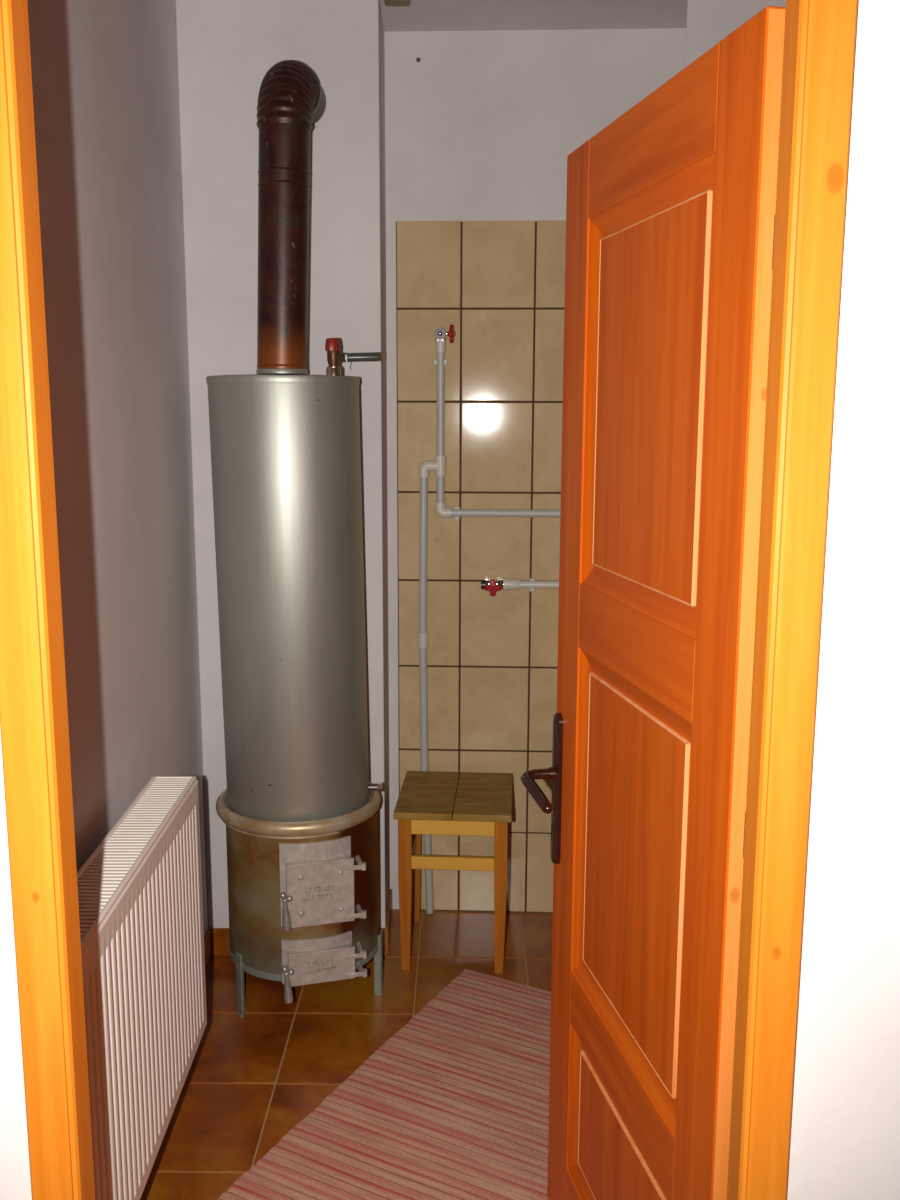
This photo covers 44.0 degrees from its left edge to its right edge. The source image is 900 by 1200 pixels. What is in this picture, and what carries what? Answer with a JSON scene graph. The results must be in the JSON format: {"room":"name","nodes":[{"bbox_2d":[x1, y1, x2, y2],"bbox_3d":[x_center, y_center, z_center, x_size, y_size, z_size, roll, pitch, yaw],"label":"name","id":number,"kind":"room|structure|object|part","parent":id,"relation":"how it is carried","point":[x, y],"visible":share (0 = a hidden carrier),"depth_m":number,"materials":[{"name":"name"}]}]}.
{"room":"hallway","nodes":[
{"label":"hallway","id":0,"kind":"room"},
{"bbox_2d":[27,0,208,936],"bbox_3d":[-0.767,-0.149,2.453,0.120,2.667,2.300,0,10,-1],"label":"wall","id":1,"kind":"structure","parent":0,"point":[104,72],"depth_m":2.36,"materials":[{"name":"white paint"}]},
{"bbox_2d":[77,776,206,1199],"bbox_3d":[-0.630,0.771,2.024,0.148,0.601,1.004,0,10,-1],"label":"panel radiator","id":2,"kind":"object","parent":1,"relation":"attached to","point":[140,903],"visible":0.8,"depth_m":2.04,"materials":[{"name":"metal"}]},
{"bbox_3d":[-0.651,0.481,1.975,0.010,0.014,1.004,0,10,-1],"label":"rail","id":3,"kind":"part","parent":2,"relation":"part of","materials":[{"name":"metal"}]},
{"bbox_2d":[77,778,190,939],"bbox_3d":[-0.607,0.483,1.976,0.080,0.011,0.992,0,10,-1],"label":"grille","id":4,"kind":"object","parent":2,"relation":"attached to","point":[107,879],"depth_m":2.05,"materials":[{"name":"metal"}]},
{"bbox_3d":[-0.563,0.481,1.976,0.010,0.014,1.004,0,10,-1],"label":"rail","id":5,"kind":"part","parent":2,"relation":"part of","materials":[{"name":"metal"}]},
{"bbox_2d":[204,930,210,970],"bbox_3d":[-0.704,1.165,2.417,0.008,0.087,1.775,0,10,-1],"label":"baseboard","id":6,"kind":"structure","parent":1,"relation":"attached to","point":[207,939],"depth_m":3.25,"materials":[{"name":"brown tile"}]},
{"bbox_2d":[0,0,857,1199],"bbox_3d":[-0.047,0.333,1.306,0.912,2.106,0.060,0,10,-1],"label":"door frame","id":7,"kind":"structure","parent":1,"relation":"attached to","point":[820,35],"depth_m":1.23,"materials":[{"name":"brown wood"}]},
{"bbox_2d":[521,6,785,1199],"bbox_3d":[0.256,0.285,1.747,0.118,2.029,0.753,-2,10,-11],"label":"door","id":8,"kind":"structure","parent":7,"relation":"attached to","point":[671,205],"depth_m":1.61,"materials":[{"name":"orange wood"}]},
{"bbox_3d":[0.176,0.350,2.046,0.071,0.047,0.129,-2,10,-11],"label":"lever","id":9,"kind":"part","parent":8,"relation":"part of","materials":[{"name":"brown plastic"}]},
{"bbox_3d":[0.202,0.358,2.108,0.011,0.298,0.034,-2,10,-11],"label":"handle","id":10,"kind":"part","parent":8,"relation":"part of","materials":[{"name":"brown plastic"}]},
{"bbox_3d":[0.291,1.208,1.916,0.040,0.153,0.498,-2,10,-11],"label":"rail","id":11,"kind":"part","parent":8,"relation":"part of","materials":[{"name":"orange wood"}]},
{"bbox_3d":[0.240,0.945,2.099,0.018,0.305,0.036,-2,10,-11],"label":"moulding","id":12,"kind":"part","parent":8,"relation":"part of","materials":[{"name":"orange wood"}]},
{"bbox_3d":[0.284,1.116,1.898,0.018,0.036,0.498,-2,10,-11],"label":"moulding","id":13,"kind":"part","parent":8,"relation":"part of","materials":[{"name":"orange wood"}]},
{"bbox_3d":[0.242,0.389,2.005,0.018,0.613,0.036,-2,10,-11],"label":"moulding","id":14,"kind":"part","parent":8,"relation":"part of","materials":[{"name":"orange wood"}]},
{"bbox_3d":[0.244,-0.328,1.883,0.018,0.612,0.036,-2,10,-11],"label":"moulding","id":15,"kind":"part","parent":8,"relation":"part of","materials":[{"name":"orange wood"}]},
{"bbox_3d":[0.292,0.983,1.877,0.020,0.227,0.420,-2,10,-11],"label":"panel","id":16,"kind":"part","parent":8,"relation":"part of","materials":[{"name":"orange wood"}]},
{"bbox_3d":[0.293,0.781,1.843,0.040,0.105,0.498,-2,10,-11],"label":"rail","id":17,"kind":"part","parent":8,"relation":"part of","materials":[{"name":"orange wood"}]},
{"bbox_3d":[0.285,0.850,1.853,0.018,0.036,0.498,-2,10,-11],"label":"moulding","id":18,"kind":"part","parent":8,"relation":"part of","materials":[{"name":"orange wood"}]},
{"bbox_3d":[0.285,0.711,1.830,0.018,0.036,0.498,-2,10,-11],"label":"moulding","id":19,"kind":"part","parent":8,"relation":"part of","materials":[{"name":"orange wood"}]},
{"bbox_3d":[0.294,0.427,1.783,0.020,0.535,0.420,-2,10,-11],"label":"panel","id":20,"kind":"part","parent":8,"relation":"part of","materials":[{"name":"orange wood"}]},
{"bbox_3d":[0.294,0.068,1.722,0.040,0.115,0.498,-2,10,-11],"label":"rail","id":21,"kind":"part","parent":8,"relation":"part of","materials":[{"name":"orange wood"}]},
{"bbox_3d":[0.287,0.142,1.733,0.018,0.036,0.498,-2,10,-11],"label":"moulding","id":22,"kind":"part","parent":8,"relation":"part of","materials":[{"name":"orange wood"}]},
{"bbox_3d":[0.287,-0.006,1.708,0.018,0.036,0.498,-2,10,-11],"label":"moulding","id":23,"kind":"part","parent":8,"relation":"part of","materials":[{"name":"orange wood"}]},
{"bbox_3d":[0.296,-0.290,1.661,0.020,0.534,0.420,-2,10,-11],"label":"panel","id":24,"kind":"part","parent":8,"relation":"part of","materials":[{"name":"orange wood"}]},
{"bbox_3d":[0.289,-0.574,1.611,0.018,0.036,0.498,-2,10,-11],"label":"moulding","id":25,"kind":"part","parent":8,"relation":"part of","materials":[{"name":"orange wood"}]},
{"bbox_3d":[0.296,-0.654,1.599,0.040,0.126,0.498,-2,10,-11],"label":"rail","id":26,"kind":"part","parent":8,"relation":"part of","materials":[{"name":"orange wood"}]},
{"bbox_3d":[0.331,0.465,1.558,0.018,0.613,0.036,-2,10,-11],"label":"moulding","id":27,"kind":"part","parent":8,"relation":"part of","materials":[{"name":"orange wood"}]},
{"bbox_3d":[0.333,-0.252,1.436,0.018,0.612,0.036,-2,10,-11],"label":"moulding","id":28,"kind":"part","parent":8,"relation":"part of","materials":[{"name":"orange wood"}]},
{"bbox_2d":[175,0,389,929],"bbox_3d":[-0.453,-0.295,3.321,0.525,2.667,0.465,0,10,-1],"label":"wall","id":29,"kind":"structure","parent":0,"point":[226,49],"depth_m":2.98,"materials":[{"name":"white paint"}]},
{"bbox_2d":[210,889,391,955],"bbox_3d":[-0.449,0.993,3.437,0.528,0.087,0.279,0,10,-1],"label":"baseboard","id":30,"kind":"structure","parent":29,"relation":"attached to","point":[220,939],"depth_m":3.30,"materials":[{"name":"brown tile"}]},
{"bbox_2d":[140,909,552,1199],"bbox_3d":[0.135,1.426,1.461,3.500,0.100,4.800,0,10,-1],"label":"floor","id":31,"kind":"structure","parent":0,"point":[251,1079],"depth_m":2.90,"materials":[{"name":"brown tile"}]},
{"bbox_2d":[206,338,382,1017],"bbox_3d":[-0.404,0.221,2.947,0.443,1.774,0.469,-3,10,-18],"label":"boiler","id":32,"kind":"object","parent":31,"relation":"on","point":[299,805],"visible":1,"depth_m":2.80,"materials":[{"name":"silver metal"}]},
{"bbox_3d":[-0.554,1.025,2.968,0.022,0.182,0.030,-8,12,-38],"label":"leg","id":33,"kind":"part","parent":32,"relation":"part of","materials":[{"name":"grey metal"}]},
{"bbox_3d":[-0.413,0.748,2.812,0.033,0.030,0.040,0,10,-1],"label":"latch knob","id":34,"kind":"part","parent":32,"relation":"part of","materials":[{"name":"metal"}]},
{"bbox_3d":[-0.411,0.796,2.805,0.024,0.074,0.023,0,10,-1],"label":"latch handle","id":35,"kind":"part","parent":32,"relation":"part of","materials":[{"name":"metal"}]},
{"bbox_3d":[-0.413,0.944,2.845,0.033,0.030,0.040,0,10,-1],"label":"latch knob","id":36,"kind":"part","parent":32,"relation":"part of","materials":[{"name":"metal"}]},
{"bbox_3d":[-0.415,-0.008,2.920,0.397,1.145,0.380,0,10,-1],"label":"tank","id":37,"kind":"part","parent":32,"relation":"part of","materials":[{"name":"silver metal"}]},
{"bbox_3d":[-0.412,0.991,2.838,0.024,0.072,0.023,0,10,-1],"label":"latch handle","id":38,"kind":"part","parent":32,"relation":"part of","materials":[{"name":"metal"}]},
{"bbox_2d":[256,60,325,374],"bbox_3d":[-0.405,-0.966,2.832,0.152,0.776,0.281,1,10,6],"label":"flue pipe","id":39,"kind":"object","parent":32,"relation":"attached to","point":[291,98],"visible":1,"depth_m":2.72,"materials":[{"name":"brown metal"}]},
{"bbox_2d":[256,368,307,374],"bbox_3d":[-0.426,-0.579,2.823,0.129,0.012,0.129,0,10,-1],"label":"socket","id":40,"kind":"object","parent":39,"relation":"attached to","point":[261,371],"depth_m":2.77,"materials":[{"name":"silver metal"}]},
{"bbox_3d":[-0.330,0.748,2.839,0.174,0.171,0.008,-3,10,-15],"label":"fire door","id":41,"kind":"part","parent":32,"relation":"part of","materials":[{"name":"silver metal"}]},
{"bbox_3d":[-0.331,0.946,2.873,0.174,0.089,0.008,-3,10,-15],"label":"ash door","id":42,"kind":"part","parent":32,"relation":"part of","materials":[{"name":"silver metal"}]},
{"bbox_3d":[-0.199,1.006,3.085,0.023,0.182,0.030,0,10,-1],"label":"leg","id":43,"kind":"part","parent":32,"relation":"part of","materials":[{"name":"green paint"}]},
{"bbox_2d":[218,969,550,1199],"bbox_3d":[0.022,1.196,2.489,0.684,0.006,1.340,5,11,28],"label":"rag rug","id":44,"kind":"object","parent":31,"relation":"on","point":[454,1104],"visible":0.71,"depth_m":2.55,"materials":[{"name":"red fabric"}]},
{"bbox_2d":[393,771,512,973],"bbox_3d":[0.018,0.809,3.345,0.333,0.485,0.374,1,10,4],"label":"wooden stool","id":45,"kind":"object","parent":31,"relation":"on","point":[429,802],"visible":1,"depth_m":3.18,"materials":[{"name":"brown wood"}]},
{"bbox_3d":[-0.129,0.842,3.208,0.037,0.464,0.037,1,10,4],"label":"leg","id":46,"kind":"part","parent":45,"relation":"part of","materials":[{"name":"brown wood"}]},
{"bbox_3d":[-0.109,0.792,3.503,0.037,0.464,0.037,1,10,4],"label":"leg","id":47,"kind":"part","parent":45,"relation":"part of","materials":[{"name":"brown wood"}]},
{"bbox_3d":[0.145,0.846,3.191,0.037,0.464,0.037,1,10,4],"label":"leg","id":48,"kind":"part","parent":45,"relation":"part of","materials":[{"name":"brown wood"}]},
{"bbox_2d":[0,0,899,1199],"bbox_3d":[0.138,0.052,1.285,3.500,2.667,0.086,0,10,-1],"label":"wall","id":49,"kind":"structure","parent":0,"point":[845,1135],"depth_m":1.27,"materials":[{"name":"paint"}]},
{"bbox_2d":[380,0,687,31],"bbox_3d":[0.114,-1.512,2.229,1.875,0.100,2.300,0,10,-1],"label":"ceiling","id":50,"kind":"structure","parent":0,"point":[420,15],"depth_m":3.04,"materials":[{"name":"white paint"}]},
{"bbox_2d":[384,0,409,5],"bbox_3d":[-0.138,-1.567,2.905,0.068,0.018,0.056,0,10,-1],"label":"junction box","id":51,"kind":"object","parent":50,"relation":"attached to","point":[387,2],"visible":1,"depth_m":2.91,"materials":[{"name":"yellow plastic"}]},
{"bbox_2d":[384,28,686,912],"bbox_3d":[0.236,-0.313,3.438,1.050,2.667,0.128,1,10,2],"label":"wall","id":52,"kind":"structure","parent":0,"point":[481,131],"depth_m":3.32,"materials":[{"name":"beige tile"}]},
{"bbox_2d":[418,324,559,913],"bbox_3d":[0.238,0.104,3.412,0.677,1.846,0.064,1,10,2],"label":"pipe","id":53,"kind":"object","parent":52,"relation":"attached to","point":[438,465],"visible":0.94,"depth_m":3.36,"materials":[{"name":"grey plastic"}]},
{"bbox_2d":[435,340,445,352],"bbox_3d":[-0.028,-0.750,3.292,0.031,0.036,0.032,1,10,2],"label":"socket","id":54,"kind":"object","parent":53,"relation":"attached to","point":[440,345],"depth_m":3.28,"materials":[{"name":"white plastic"}]},
{"bbox_2d":[434,324,454,342],"bbox_3d":[-0.016,-0.782,3.272,0.062,0.054,0.067,0,10,-1],"label":"tap","id":55,"kind":"object","parent":53,"relation":"on","point":[440,334],"depth_m":3.25,"materials":[{"name":"red metal"}]},
{"bbox_2d":[481,578,558,596],"bbox_3d":[0.335,-0.038,3.383,0.482,0.052,0.067,1,10,2],"label":"supply pipe","id":56,"kind":"object","parent":52,"relation":"attached to","point":[507,584],"visible":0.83,"depth_m":3.39,"materials":[{"name":"white plastic"}]},
{"bbox_2d":[481,579,502,596],"bbox_3d":[0.129,-0.040,3.390,0.069,0.052,0.064,0,10,-1],"label":"tap","id":57,"kind":"object","parent":56,"relation":"on","point":[492,586],"depth_m":3.37,"materials":[{"name":"red metal"}]},
{"bbox_2d":[685,0,785,67],"bbox_3d":[0.765,-0.289,3.303,0.310,2.667,0.405,0,10,-1],"label":"wall","id":58,"kind":"structure","parent":0,"point":[709,22],"depth_m":2.89,"materials":[{"name":"white paint"}]}
]}

